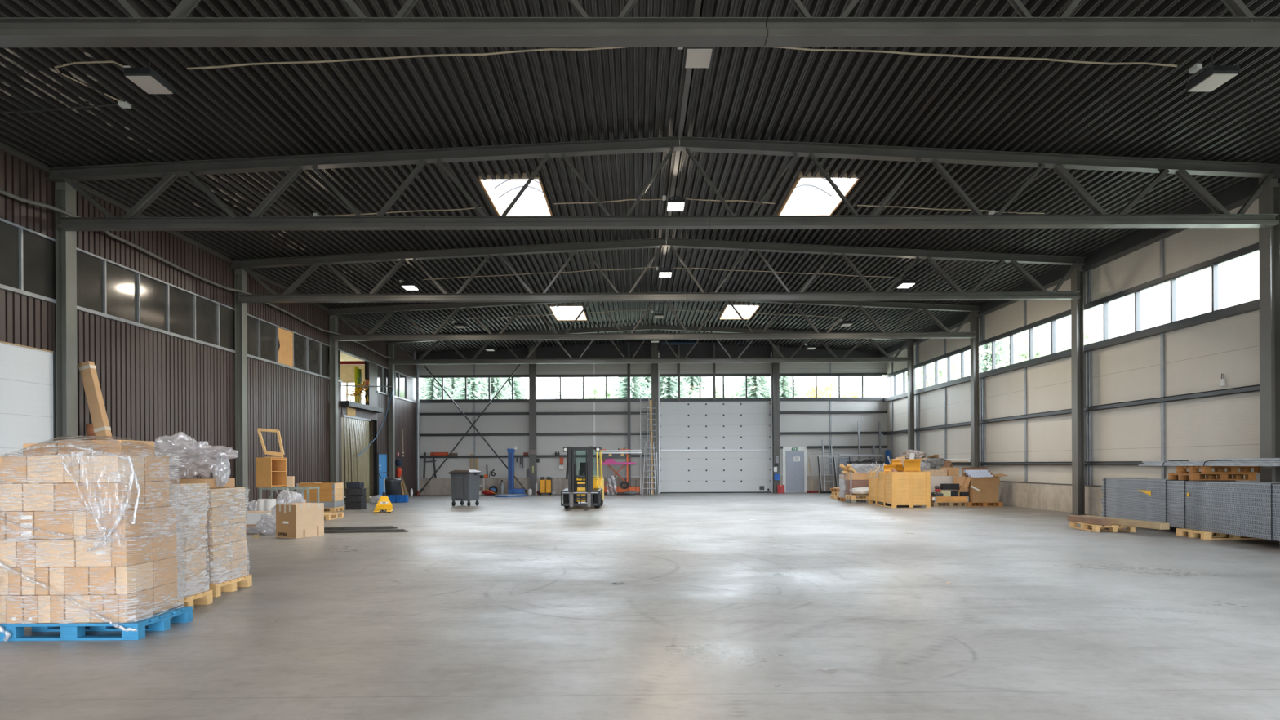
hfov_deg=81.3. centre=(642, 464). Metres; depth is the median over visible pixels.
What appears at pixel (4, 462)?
cardboard box
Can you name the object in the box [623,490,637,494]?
bag
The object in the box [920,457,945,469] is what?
film
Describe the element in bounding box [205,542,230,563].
cardboard box
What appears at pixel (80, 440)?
film
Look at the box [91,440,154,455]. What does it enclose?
cardboard box
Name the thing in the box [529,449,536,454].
wall box
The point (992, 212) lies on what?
lamp
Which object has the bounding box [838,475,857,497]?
film
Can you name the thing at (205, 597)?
wooden pallet
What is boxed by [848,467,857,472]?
timber offcut
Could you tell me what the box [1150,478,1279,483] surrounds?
upright
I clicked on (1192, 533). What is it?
wooden pallet
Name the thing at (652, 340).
lamp
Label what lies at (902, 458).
cardboard piece
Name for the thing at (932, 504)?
wooden pallet
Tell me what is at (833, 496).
wooden pallet
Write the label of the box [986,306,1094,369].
window
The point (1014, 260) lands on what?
roof truss
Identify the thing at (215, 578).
film
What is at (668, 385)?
spruce tree
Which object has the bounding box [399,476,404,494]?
plank
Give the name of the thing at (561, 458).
coil
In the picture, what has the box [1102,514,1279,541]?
upright
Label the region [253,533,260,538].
wood offcut
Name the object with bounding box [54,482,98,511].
cardboard box
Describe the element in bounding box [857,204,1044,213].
power cable
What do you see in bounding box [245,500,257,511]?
film
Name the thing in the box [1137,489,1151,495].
tag
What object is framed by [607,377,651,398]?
spruce tree
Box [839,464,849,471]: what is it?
timber offcut
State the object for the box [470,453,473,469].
plank
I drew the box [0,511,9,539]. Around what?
cardboard box
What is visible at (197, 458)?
film
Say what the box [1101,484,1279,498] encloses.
upright
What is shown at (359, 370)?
post
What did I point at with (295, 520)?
cardboard box
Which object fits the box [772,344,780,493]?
steel column
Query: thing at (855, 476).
cardboard box
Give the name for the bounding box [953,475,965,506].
cardboard box
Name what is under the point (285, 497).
film
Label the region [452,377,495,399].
spruce tree
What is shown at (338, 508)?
wooden pallet
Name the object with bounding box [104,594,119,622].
cardboard box
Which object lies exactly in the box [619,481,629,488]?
cable coil
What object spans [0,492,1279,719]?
floor
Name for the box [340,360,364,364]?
trim
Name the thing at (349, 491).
plastic crate
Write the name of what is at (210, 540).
cardboard box
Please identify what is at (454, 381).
spruce tree
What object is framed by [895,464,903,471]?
guard
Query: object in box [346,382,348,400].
window
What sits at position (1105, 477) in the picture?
strap
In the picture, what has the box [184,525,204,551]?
cardboard box
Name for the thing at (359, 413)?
trim
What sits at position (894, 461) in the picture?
guard
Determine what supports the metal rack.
on the floor
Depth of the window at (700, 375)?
38.29 m
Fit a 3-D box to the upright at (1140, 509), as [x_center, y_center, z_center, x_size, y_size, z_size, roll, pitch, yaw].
[10.911,1.013,14.571,0.122,0.075,7.000,0,0,5]
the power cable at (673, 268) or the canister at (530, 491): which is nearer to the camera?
the power cable at (673, 268)
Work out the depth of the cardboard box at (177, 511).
7.68 m
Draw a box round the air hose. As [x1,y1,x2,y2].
[355,388,393,457]
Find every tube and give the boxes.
[640,451,642,493]
[656,452,658,493]
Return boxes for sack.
[852,486,868,494]
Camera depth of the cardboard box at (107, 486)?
6.50 m
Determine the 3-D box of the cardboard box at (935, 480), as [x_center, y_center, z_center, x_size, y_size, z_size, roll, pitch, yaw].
[10.713,0.857,26.846,1.094,0.871,0.892,0,0,-1]
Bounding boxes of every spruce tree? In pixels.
[418,377,456,399]
[444,377,462,399]
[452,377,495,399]
[484,377,515,399]
[503,377,528,399]
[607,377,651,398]
[643,377,651,395]
[648,377,693,398]
[675,376,710,398]
[733,376,770,397]
[768,376,802,397]
[978,339,1007,373]
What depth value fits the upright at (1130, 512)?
14.52 m
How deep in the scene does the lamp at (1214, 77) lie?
10.74 m
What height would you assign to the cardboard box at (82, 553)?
0.241 m
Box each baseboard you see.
[419,476,651,494]
[779,475,782,484]
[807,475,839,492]
[998,481,1102,515]
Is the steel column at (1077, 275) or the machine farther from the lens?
the machine
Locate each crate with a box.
[345,488,366,495]
[345,494,366,502]
[345,502,366,509]
[346,482,364,488]
[387,494,399,502]
[395,494,408,502]
[868,471,930,507]
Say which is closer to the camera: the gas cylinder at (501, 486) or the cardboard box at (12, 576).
the cardboard box at (12, 576)
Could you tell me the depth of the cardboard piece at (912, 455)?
28.49 m
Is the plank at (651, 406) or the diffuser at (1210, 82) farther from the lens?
the plank at (651, 406)
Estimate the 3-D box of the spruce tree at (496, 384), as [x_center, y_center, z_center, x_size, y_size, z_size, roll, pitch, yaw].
[-13.992,-3.753,69.927,10.129,11.306,8.949,0,0,-4]
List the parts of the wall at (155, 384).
window sill, window head trim, eave trim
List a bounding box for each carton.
[78,360,112,439]
[85,423,96,439]
[244,511,272,524]
[951,467,1008,502]
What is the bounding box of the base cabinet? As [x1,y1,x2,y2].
[255,457,286,487]
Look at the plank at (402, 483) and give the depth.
34.79 m
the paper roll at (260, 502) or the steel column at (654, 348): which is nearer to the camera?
the paper roll at (260, 502)
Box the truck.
[373,472,392,513]
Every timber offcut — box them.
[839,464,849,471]
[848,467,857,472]
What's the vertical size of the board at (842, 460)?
1.779 m
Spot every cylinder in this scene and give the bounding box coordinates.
[499,480,504,493]
[535,482,537,494]
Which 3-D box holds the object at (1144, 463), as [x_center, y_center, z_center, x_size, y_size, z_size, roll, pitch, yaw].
[11.279,-0.014,14.570,0.090,0.030,4.200,0,0,0]
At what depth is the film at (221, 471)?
8.80 m
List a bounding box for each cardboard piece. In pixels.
[895,456,905,465]
[909,453,915,458]
[957,485,968,496]
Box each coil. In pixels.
[560,457,563,464]
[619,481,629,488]
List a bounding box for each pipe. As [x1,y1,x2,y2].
[0,189,391,358]
[413,351,420,495]
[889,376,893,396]
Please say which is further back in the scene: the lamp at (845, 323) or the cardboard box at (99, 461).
the lamp at (845, 323)
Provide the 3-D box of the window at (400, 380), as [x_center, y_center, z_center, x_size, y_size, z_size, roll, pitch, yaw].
[-11.545,-3.733,35.124,0.060,1.160,2.550,0,0,-1]
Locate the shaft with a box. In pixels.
[645,340,773,346]
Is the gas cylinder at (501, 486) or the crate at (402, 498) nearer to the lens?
the crate at (402, 498)
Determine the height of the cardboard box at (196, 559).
0.233 m
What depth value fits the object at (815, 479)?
38.29 m
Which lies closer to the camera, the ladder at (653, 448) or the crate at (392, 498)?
the crate at (392, 498)
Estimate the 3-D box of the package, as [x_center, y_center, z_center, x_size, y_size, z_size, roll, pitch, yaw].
[12.475,-0.142,29.526,0.245,0.140,2.702,0,0,-1]
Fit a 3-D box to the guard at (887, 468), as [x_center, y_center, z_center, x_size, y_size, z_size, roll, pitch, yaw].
[8.411,0.157,25.374,0.420,0.271,0.095,0,0,-9]
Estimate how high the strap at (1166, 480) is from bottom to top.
0.980 m
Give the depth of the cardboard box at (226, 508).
8.68 m
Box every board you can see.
[346,407,355,416]
[839,457,853,487]
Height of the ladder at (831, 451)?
2.383 m
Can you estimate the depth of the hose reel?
37.67 m
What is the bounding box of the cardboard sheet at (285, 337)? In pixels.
[278,327,293,366]
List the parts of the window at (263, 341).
frame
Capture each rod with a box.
[419,364,520,493]
[424,365,527,493]
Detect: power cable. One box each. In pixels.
[0,103,117,113]
[53,60,124,102]
[186,47,623,69]
[320,206,481,216]
[422,266,655,279]
[468,309,653,319]
[553,198,666,204]
[666,309,838,317]
[673,267,893,277]
[685,198,774,204]
[763,44,1177,66]
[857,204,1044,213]
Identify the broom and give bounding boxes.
[807,462,818,493]
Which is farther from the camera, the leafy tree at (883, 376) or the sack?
the leafy tree at (883, 376)
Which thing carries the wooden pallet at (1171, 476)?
on the upright at (1150, 478)
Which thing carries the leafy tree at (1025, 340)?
on the ground
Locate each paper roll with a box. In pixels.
[257,498,264,511]
[264,498,275,511]
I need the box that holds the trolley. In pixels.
[538,476,551,494]
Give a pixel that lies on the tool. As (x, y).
(486, 492)
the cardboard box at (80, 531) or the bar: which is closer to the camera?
the cardboard box at (80, 531)
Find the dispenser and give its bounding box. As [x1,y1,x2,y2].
[559,465,564,469]
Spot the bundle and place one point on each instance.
(398, 462)
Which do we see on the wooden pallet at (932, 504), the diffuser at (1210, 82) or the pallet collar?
the pallet collar
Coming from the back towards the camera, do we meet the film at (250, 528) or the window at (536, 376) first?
the window at (536, 376)
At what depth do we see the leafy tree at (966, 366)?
56.81 m
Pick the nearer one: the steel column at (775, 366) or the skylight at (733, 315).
the skylight at (733, 315)
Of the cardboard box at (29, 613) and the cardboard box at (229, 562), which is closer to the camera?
the cardboard box at (29, 613)
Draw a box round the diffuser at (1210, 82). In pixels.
[1187,73,1237,91]
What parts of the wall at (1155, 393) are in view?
panel joint post, panel joint post, panel joint post, panel joint post, panel joint post, window sill rail, wall rail, wall rail, window head rail, panel joint post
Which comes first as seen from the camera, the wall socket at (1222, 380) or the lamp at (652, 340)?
the wall socket at (1222, 380)
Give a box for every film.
[0,435,185,641]
[154,431,230,479]
[168,483,209,599]
[204,488,249,584]
[211,455,231,487]
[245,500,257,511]
[245,524,262,533]
[255,513,275,534]
[271,489,305,515]
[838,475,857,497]
[850,464,884,472]
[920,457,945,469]
[920,461,932,471]
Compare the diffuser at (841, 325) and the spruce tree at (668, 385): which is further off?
the spruce tree at (668, 385)
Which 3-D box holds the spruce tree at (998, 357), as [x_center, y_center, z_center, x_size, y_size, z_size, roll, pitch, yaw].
[21.488,-3.583,46.141,5.893,10.524,5.206,0,0,-3]
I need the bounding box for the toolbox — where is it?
[430,452,448,456]
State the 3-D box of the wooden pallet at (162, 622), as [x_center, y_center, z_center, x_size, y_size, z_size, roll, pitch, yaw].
[-4.983,1.457,6.856,1.200,0.144,0.801,0,0,-1]
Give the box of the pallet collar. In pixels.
[930,495,968,502]
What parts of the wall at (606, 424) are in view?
wall rail, wall rail, wall rail, panel joint post, wall rail, wall rail, wall rail, panel joint post, wall post, window sill rail, window head rail, wall post, wall post, panel joint post, wall rail, wall rail, wall rail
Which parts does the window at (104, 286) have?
frame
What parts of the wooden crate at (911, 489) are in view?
post, post, post, post, post, rail, post, post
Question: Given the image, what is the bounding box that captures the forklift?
[560,446,604,510]
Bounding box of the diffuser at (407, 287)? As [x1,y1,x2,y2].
[401,285,417,289]
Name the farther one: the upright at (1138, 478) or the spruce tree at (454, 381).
the spruce tree at (454, 381)
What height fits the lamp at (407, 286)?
0.432 m
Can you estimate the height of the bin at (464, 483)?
1.329 m
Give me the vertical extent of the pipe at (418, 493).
7.300 m
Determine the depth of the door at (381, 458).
32.56 m
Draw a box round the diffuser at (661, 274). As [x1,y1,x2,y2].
[659,272,671,277]
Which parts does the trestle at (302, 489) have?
frame, leg, leg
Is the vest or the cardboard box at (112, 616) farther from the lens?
the vest
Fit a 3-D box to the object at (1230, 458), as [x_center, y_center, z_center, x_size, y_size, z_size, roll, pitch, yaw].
[11.457,-0.098,12.602,0.092,0.030,4.200,0,0,-1]
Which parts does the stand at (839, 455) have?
leg, rail, leg, rail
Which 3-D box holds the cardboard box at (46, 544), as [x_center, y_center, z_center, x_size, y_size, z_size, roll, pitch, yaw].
[-5.124,0.775,6.668,0.332,0.241,0.366,0,0,-1]
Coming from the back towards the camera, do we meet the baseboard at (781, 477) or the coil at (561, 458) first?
the baseboard at (781, 477)
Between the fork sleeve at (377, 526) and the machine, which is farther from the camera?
the machine
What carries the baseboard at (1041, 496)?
attached to the wall at (1155, 393)
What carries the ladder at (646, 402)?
on the floor
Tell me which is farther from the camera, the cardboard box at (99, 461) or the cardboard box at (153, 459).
the cardboard box at (153, 459)
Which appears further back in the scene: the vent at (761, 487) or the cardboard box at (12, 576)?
the vent at (761, 487)
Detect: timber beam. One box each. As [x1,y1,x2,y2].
[1067,515,1111,525]
[1080,515,1169,529]
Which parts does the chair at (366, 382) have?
backrest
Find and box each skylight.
[478,172,552,216]
[549,302,587,319]
[719,302,760,319]
[776,170,859,215]
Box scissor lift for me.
[595,449,641,492]
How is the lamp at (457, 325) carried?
hanging from the ceiling
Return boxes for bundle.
[395,458,401,466]
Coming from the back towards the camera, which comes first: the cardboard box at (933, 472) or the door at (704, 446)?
the door at (704, 446)
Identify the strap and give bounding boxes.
[1104,477,1147,516]
[1162,460,1188,466]
[1165,480,1189,522]
[1183,480,1235,528]
[1203,460,1231,466]
[1271,483,1279,541]
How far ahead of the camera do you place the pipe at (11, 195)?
17.49 m
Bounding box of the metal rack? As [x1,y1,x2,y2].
[846,456,884,464]
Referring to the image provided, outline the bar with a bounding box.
[884,449,890,464]
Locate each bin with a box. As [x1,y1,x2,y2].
[385,478,401,495]
[448,469,482,506]
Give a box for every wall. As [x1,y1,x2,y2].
[0,141,417,501]
[340,351,373,497]
[340,351,377,496]
[417,339,887,486]
[880,177,1279,486]
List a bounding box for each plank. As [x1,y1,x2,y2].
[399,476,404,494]
[400,475,406,494]
[403,480,409,497]
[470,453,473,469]
[475,457,477,470]
[649,400,653,493]
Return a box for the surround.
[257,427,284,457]
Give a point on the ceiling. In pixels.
(762, 93)
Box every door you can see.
[0,341,56,455]
[376,453,387,495]
[657,350,773,493]
[782,446,807,492]
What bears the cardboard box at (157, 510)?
on the cardboard box at (169, 547)
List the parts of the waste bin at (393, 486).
lid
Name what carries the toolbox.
on the wall at (606, 424)
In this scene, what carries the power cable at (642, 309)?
attached to the ceiling
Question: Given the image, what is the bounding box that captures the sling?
[521,456,523,471]
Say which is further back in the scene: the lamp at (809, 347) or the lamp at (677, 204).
the lamp at (809, 347)
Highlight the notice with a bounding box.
[793,456,799,461]
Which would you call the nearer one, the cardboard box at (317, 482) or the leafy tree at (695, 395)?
the cardboard box at (317, 482)
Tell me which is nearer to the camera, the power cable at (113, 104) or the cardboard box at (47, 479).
the cardboard box at (47, 479)
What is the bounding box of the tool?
[482,489,494,494]
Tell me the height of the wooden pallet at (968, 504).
0.144 m
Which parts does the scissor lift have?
scissor arm, scissor arm, safety rail, post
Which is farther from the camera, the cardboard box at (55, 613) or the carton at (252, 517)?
the carton at (252, 517)
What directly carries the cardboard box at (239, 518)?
on the cardboard box at (234, 537)
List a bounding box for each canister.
[409,488,413,497]
[527,488,532,494]
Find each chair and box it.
[346,384,361,403]
[347,382,364,404]
[350,381,366,403]
[351,379,369,399]
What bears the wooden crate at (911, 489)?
on the floor
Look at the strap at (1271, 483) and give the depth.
12.67 m
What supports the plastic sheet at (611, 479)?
on the floor
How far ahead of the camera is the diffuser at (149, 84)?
10.67 m
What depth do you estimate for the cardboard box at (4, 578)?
6.49 m
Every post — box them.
[354,366,358,402]
[358,368,361,403]
[857,421,860,464]
[872,444,875,464]
[878,421,881,463]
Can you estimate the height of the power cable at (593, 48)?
0.385 m
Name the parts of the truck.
handle, plate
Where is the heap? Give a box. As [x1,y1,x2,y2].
[901,449,925,458]
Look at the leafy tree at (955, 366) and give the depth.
54.70 m
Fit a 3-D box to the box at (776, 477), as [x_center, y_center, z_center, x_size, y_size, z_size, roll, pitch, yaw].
[6.793,0.654,37.782,0.255,0.315,0.160,0,0,-1]
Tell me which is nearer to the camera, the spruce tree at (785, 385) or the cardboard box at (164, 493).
the cardboard box at (164, 493)
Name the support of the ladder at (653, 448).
on the floor
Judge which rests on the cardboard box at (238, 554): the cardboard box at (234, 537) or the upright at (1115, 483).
the cardboard box at (234, 537)
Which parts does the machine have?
turntable plate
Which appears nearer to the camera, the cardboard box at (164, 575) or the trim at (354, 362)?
the cardboard box at (164, 575)
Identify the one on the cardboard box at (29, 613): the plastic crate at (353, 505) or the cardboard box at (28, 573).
the cardboard box at (28, 573)
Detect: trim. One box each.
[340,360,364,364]
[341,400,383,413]
[341,405,377,420]
[653,0,702,333]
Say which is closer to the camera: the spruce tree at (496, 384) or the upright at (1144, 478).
the upright at (1144, 478)
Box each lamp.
[124,55,173,93]
[313,205,333,216]
[399,274,418,289]
[452,315,466,328]
[484,345,494,351]
[651,310,663,318]
[651,339,659,342]
[655,266,671,277]
[662,187,684,210]
[677,47,713,67]
[804,339,816,349]
[839,319,853,326]
[895,272,915,288]
[988,203,1016,214]
[1186,53,1239,91]
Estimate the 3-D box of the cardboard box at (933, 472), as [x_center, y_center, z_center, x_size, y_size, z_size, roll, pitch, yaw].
[10.523,0.310,26.870,0.625,0.218,0.642,0,0,-1]
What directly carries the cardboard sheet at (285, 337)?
attached to the window at (263, 341)
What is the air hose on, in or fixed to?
hanging from the rail
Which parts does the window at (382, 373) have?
frame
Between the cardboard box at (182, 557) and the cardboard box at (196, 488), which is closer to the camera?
the cardboard box at (182, 557)
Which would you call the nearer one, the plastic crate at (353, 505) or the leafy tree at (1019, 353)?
the plastic crate at (353, 505)
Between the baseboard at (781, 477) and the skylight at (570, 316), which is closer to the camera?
the skylight at (570, 316)
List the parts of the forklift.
mast rail, rail, plate, seat, rail, mast rail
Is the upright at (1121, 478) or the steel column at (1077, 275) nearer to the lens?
the upright at (1121, 478)
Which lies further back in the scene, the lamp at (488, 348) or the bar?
the bar
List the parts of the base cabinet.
panel, panel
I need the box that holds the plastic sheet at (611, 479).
[606,475,617,494]
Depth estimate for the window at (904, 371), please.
35.86 m
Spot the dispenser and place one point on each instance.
(561, 467)
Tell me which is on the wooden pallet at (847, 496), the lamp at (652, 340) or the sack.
the sack
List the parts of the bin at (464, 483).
lid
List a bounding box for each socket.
[1220,373,1225,386]
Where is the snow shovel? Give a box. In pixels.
[777,473,784,493]
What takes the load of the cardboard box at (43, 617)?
on the wooden pallet at (162, 622)
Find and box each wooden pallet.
[0,605,192,640]
[177,590,213,609]
[208,574,252,596]
[324,506,343,511]
[324,511,343,519]
[830,488,839,492]
[830,494,858,498]
[831,491,839,495]
[836,496,858,502]
[845,494,868,499]
[845,498,883,503]
[930,502,966,506]
[961,502,1003,506]
[1069,520,1135,532]
[1168,472,1256,480]
[1176,466,1260,473]
[1176,528,1266,539]
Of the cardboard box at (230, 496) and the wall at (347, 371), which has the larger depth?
the wall at (347, 371)
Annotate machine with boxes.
[493,445,526,497]
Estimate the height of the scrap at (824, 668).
0.012 m
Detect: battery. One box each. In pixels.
[932,493,943,500]
[939,490,951,496]
[940,483,959,489]
[950,489,957,496]
[960,491,968,496]
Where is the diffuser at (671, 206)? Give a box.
[667,203,684,210]
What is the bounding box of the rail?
[340,385,394,386]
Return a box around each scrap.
[293,659,311,662]
[820,666,839,671]
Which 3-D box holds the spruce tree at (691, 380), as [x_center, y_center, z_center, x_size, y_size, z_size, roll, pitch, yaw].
[4.466,-3.685,65.904,8.660,10.940,9.801,0,0,-41]
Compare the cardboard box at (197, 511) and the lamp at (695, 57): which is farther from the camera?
the lamp at (695, 57)
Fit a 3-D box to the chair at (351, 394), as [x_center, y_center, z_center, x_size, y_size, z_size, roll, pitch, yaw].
[-11.850,-2.832,30.646,0.566,0.866,0.504,0,0,-1]
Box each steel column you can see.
[54,181,77,442]
[234,268,248,502]
[328,315,338,482]
[387,343,395,478]
[528,344,536,494]
[651,343,659,493]
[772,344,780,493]
[906,341,914,449]
[969,311,979,467]
[1070,265,1087,515]
[1258,177,1279,482]
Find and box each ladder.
[640,396,649,493]
[642,442,652,494]
[645,442,656,494]
[646,402,656,488]
[822,439,831,488]
[822,445,834,491]
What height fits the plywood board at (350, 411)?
0.300 m
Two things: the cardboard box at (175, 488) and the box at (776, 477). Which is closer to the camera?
the cardboard box at (175, 488)
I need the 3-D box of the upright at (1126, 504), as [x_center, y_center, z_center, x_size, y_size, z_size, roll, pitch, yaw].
[10.914,0.934,14.619,0.122,0.075,7.000,0,0,5]
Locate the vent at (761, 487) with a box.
[759,485,764,489]
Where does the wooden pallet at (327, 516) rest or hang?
on the floor
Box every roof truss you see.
[0,0,1279,47]
[44,136,1279,231]
[228,238,1086,302]
[325,291,980,341]
[386,324,914,364]
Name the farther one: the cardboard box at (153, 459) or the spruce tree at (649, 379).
the spruce tree at (649, 379)
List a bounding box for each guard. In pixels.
[883,464,896,472]
[891,459,901,464]
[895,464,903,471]
[904,458,920,471]
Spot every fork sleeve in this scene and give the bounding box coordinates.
[324,525,397,529]
[324,528,408,533]
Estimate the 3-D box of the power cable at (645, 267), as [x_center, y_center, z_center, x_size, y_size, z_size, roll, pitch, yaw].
[-3.245,-6.045,23.570,7.402,0.392,0.053,0,0,-1]
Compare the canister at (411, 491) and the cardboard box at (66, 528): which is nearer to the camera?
the cardboard box at (66, 528)
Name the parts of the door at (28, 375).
frame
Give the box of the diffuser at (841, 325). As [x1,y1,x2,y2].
[840,324,852,326]
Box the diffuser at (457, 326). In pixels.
[454,325,466,328]
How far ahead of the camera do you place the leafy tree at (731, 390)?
64.96 m
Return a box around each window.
[0,221,55,299]
[76,250,235,350]
[247,315,340,380]
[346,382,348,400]
[367,361,377,406]
[377,364,388,393]
[394,372,407,399]
[418,376,528,399]
[536,376,651,399]
[659,375,770,399]
[779,374,882,398]
[885,365,920,395]
[920,342,987,387]
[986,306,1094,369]
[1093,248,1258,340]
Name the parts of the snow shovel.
blade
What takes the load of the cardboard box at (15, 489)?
on the cardboard box at (14, 513)
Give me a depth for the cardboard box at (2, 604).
6.49 m
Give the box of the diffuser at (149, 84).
[125,75,172,93]
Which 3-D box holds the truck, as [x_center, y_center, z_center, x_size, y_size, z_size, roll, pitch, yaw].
[-8.384,0.907,24.072,0.540,1.284,1.434,0,0,-17]
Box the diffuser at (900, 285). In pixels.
[897,283,914,288]
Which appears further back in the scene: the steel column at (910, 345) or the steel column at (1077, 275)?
the steel column at (910, 345)
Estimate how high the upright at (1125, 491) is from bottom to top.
0.075 m
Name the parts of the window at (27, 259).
frame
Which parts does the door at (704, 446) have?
stiffening rail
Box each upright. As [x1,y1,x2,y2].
[849,471,852,495]
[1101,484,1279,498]
[1101,488,1279,503]
[1101,497,1279,517]
[1101,501,1279,522]
[1101,511,1279,536]
[1102,478,1279,488]
[1102,481,1279,493]
[1102,491,1279,507]
[1102,494,1279,512]
[1102,504,1279,526]
[1102,507,1279,531]
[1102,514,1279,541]
[1120,478,1264,484]
[1126,478,1271,484]
[1132,478,1256,483]
[1137,478,1264,483]
[1143,478,1271,483]
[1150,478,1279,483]
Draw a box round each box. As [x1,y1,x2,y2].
[0,455,27,483]
[0,483,23,511]
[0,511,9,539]
[0,539,17,567]
[0,567,8,595]
[0,595,8,622]
[6,511,22,538]
[6,595,24,623]
[8,567,22,595]
[17,538,39,567]
[20,511,35,538]
[22,443,57,455]
[22,483,55,511]
[22,567,35,595]
[23,595,39,622]
[26,455,65,483]
[34,511,73,538]
[35,538,75,567]
[35,567,49,595]
[38,594,51,622]
[49,566,66,595]
[51,595,65,622]
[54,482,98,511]
[57,440,92,455]
[64,455,79,483]
[64,566,90,595]
[65,594,90,622]
[73,511,87,538]
[75,538,111,566]
[80,454,144,482]
[87,508,151,538]
[88,566,116,595]
[89,594,104,622]
[90,481,144,511]
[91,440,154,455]
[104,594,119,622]
[111,534,152,566]
[115,561,153,594]
[117,99,131,108]
[118,587,153,622]
[133,480,168,507]
[144,455,168,481]
[144,506,175,533]
[151,556,177,586]
[152,531,177,560]
[152,582,177,613]
[168,478,190,483]
[168,483,207,505]
[168,484,186,506]
[175,478,235,488]
[175,506,186,529]
[175,529,184,552]
[176,551,185,575]
[177,573,185,586]
[182,547,205,572]
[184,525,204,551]
[184,568,205,595]
[186,505,206,528]
[204,506,229,526]
[204,524,230,546]
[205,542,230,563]
[205,560,231,583]
[206,488,228,507]
[218,487,244,506]
[227,522,245,542]
[229,504,245,524]
[229,539,246,560]
[230,557,247,577]
[275,502,324,538]
[286,475,294,487]
[296,482,344,507]
[300,481,322,502]
[401,428,404,456]
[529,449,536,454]
[773,474,779,479]
[840,489,857,497]
[845,472,868,479]
[845,480,868,494]
[851,463,885,470]
[922,469,946,475]
[930,475,953,495]
[940,467,959,475]
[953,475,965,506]
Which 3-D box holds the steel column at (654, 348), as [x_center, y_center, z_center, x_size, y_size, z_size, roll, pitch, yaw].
[0.597,-2.304,37.947,0.400,7.600,0.340,0,0,-1]
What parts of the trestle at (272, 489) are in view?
leg, frame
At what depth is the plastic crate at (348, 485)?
25.61 m
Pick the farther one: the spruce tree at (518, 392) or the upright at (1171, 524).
the spruce tree at (518, 392)
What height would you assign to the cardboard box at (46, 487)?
0.241 m
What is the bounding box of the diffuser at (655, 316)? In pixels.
[654,315,663,318]
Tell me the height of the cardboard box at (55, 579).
0.241 m
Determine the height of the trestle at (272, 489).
0.962 m
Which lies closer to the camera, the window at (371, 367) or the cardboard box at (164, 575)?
the cardboard box at (164, 575)
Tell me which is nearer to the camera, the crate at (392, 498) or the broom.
the crate at (392, 498)
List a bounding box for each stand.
[479,477,484,494]
[817,453,883,493]
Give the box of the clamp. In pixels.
[422,452,436,478]
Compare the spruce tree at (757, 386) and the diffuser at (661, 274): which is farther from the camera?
the spruce tree at (757, 386)
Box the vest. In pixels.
[395,466,402,477]
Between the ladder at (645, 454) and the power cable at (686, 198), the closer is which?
the power cable at (686, 198)
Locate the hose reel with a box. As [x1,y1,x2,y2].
[488,485,497,494]
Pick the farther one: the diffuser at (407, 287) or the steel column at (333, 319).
the steel column at (333, 319)
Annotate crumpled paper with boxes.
[942,459,952,467]
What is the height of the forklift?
2.120 m
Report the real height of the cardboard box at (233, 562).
0.217 m
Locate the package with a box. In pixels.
[944,458,970,462]
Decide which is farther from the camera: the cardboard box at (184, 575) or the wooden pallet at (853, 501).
the wooden pallet at (853, 501)
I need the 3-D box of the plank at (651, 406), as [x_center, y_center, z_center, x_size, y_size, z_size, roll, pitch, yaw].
[0.434,-0.878,37.540,0.103,4.756,0.494,0,0,-7]
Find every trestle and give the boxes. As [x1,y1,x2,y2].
[258,486,300,498]
[290,486,319,502]
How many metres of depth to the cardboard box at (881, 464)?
33.20 m
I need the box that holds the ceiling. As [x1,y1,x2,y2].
[0,0,1279,354]
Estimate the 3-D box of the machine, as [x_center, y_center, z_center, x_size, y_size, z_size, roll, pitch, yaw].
[-6.338,0.316,35.790,1.520,2.441,2.010,0,0,-1]
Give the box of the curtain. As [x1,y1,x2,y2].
[341,414,370,502]
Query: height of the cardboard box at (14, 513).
0.241 m
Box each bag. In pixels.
[368,494,382,503]
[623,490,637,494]
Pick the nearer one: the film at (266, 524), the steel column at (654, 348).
the film at (266, 524)
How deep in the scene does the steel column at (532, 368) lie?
37.75 m
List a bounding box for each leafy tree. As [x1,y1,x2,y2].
[551,385,602,399]
[571,377,622,398]
[684,379,735,398]
[706,377,742,398]
[796,376,853,397]
[832,381,871,397]
[860,391,888,397]
[870,360,945,397]
[883,353,969,395]
[917,356,982,388]
[978,324,1057,372]
[1000,328,1071,365]
[1034,314,1115,357]
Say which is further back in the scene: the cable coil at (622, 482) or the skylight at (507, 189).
the cable coil at (622, 482)
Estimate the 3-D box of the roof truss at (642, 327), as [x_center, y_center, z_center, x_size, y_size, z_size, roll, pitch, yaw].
[0.395,-5.411,33.545,23.969,1.718,0.220,0,0,-1]
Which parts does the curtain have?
hanging rail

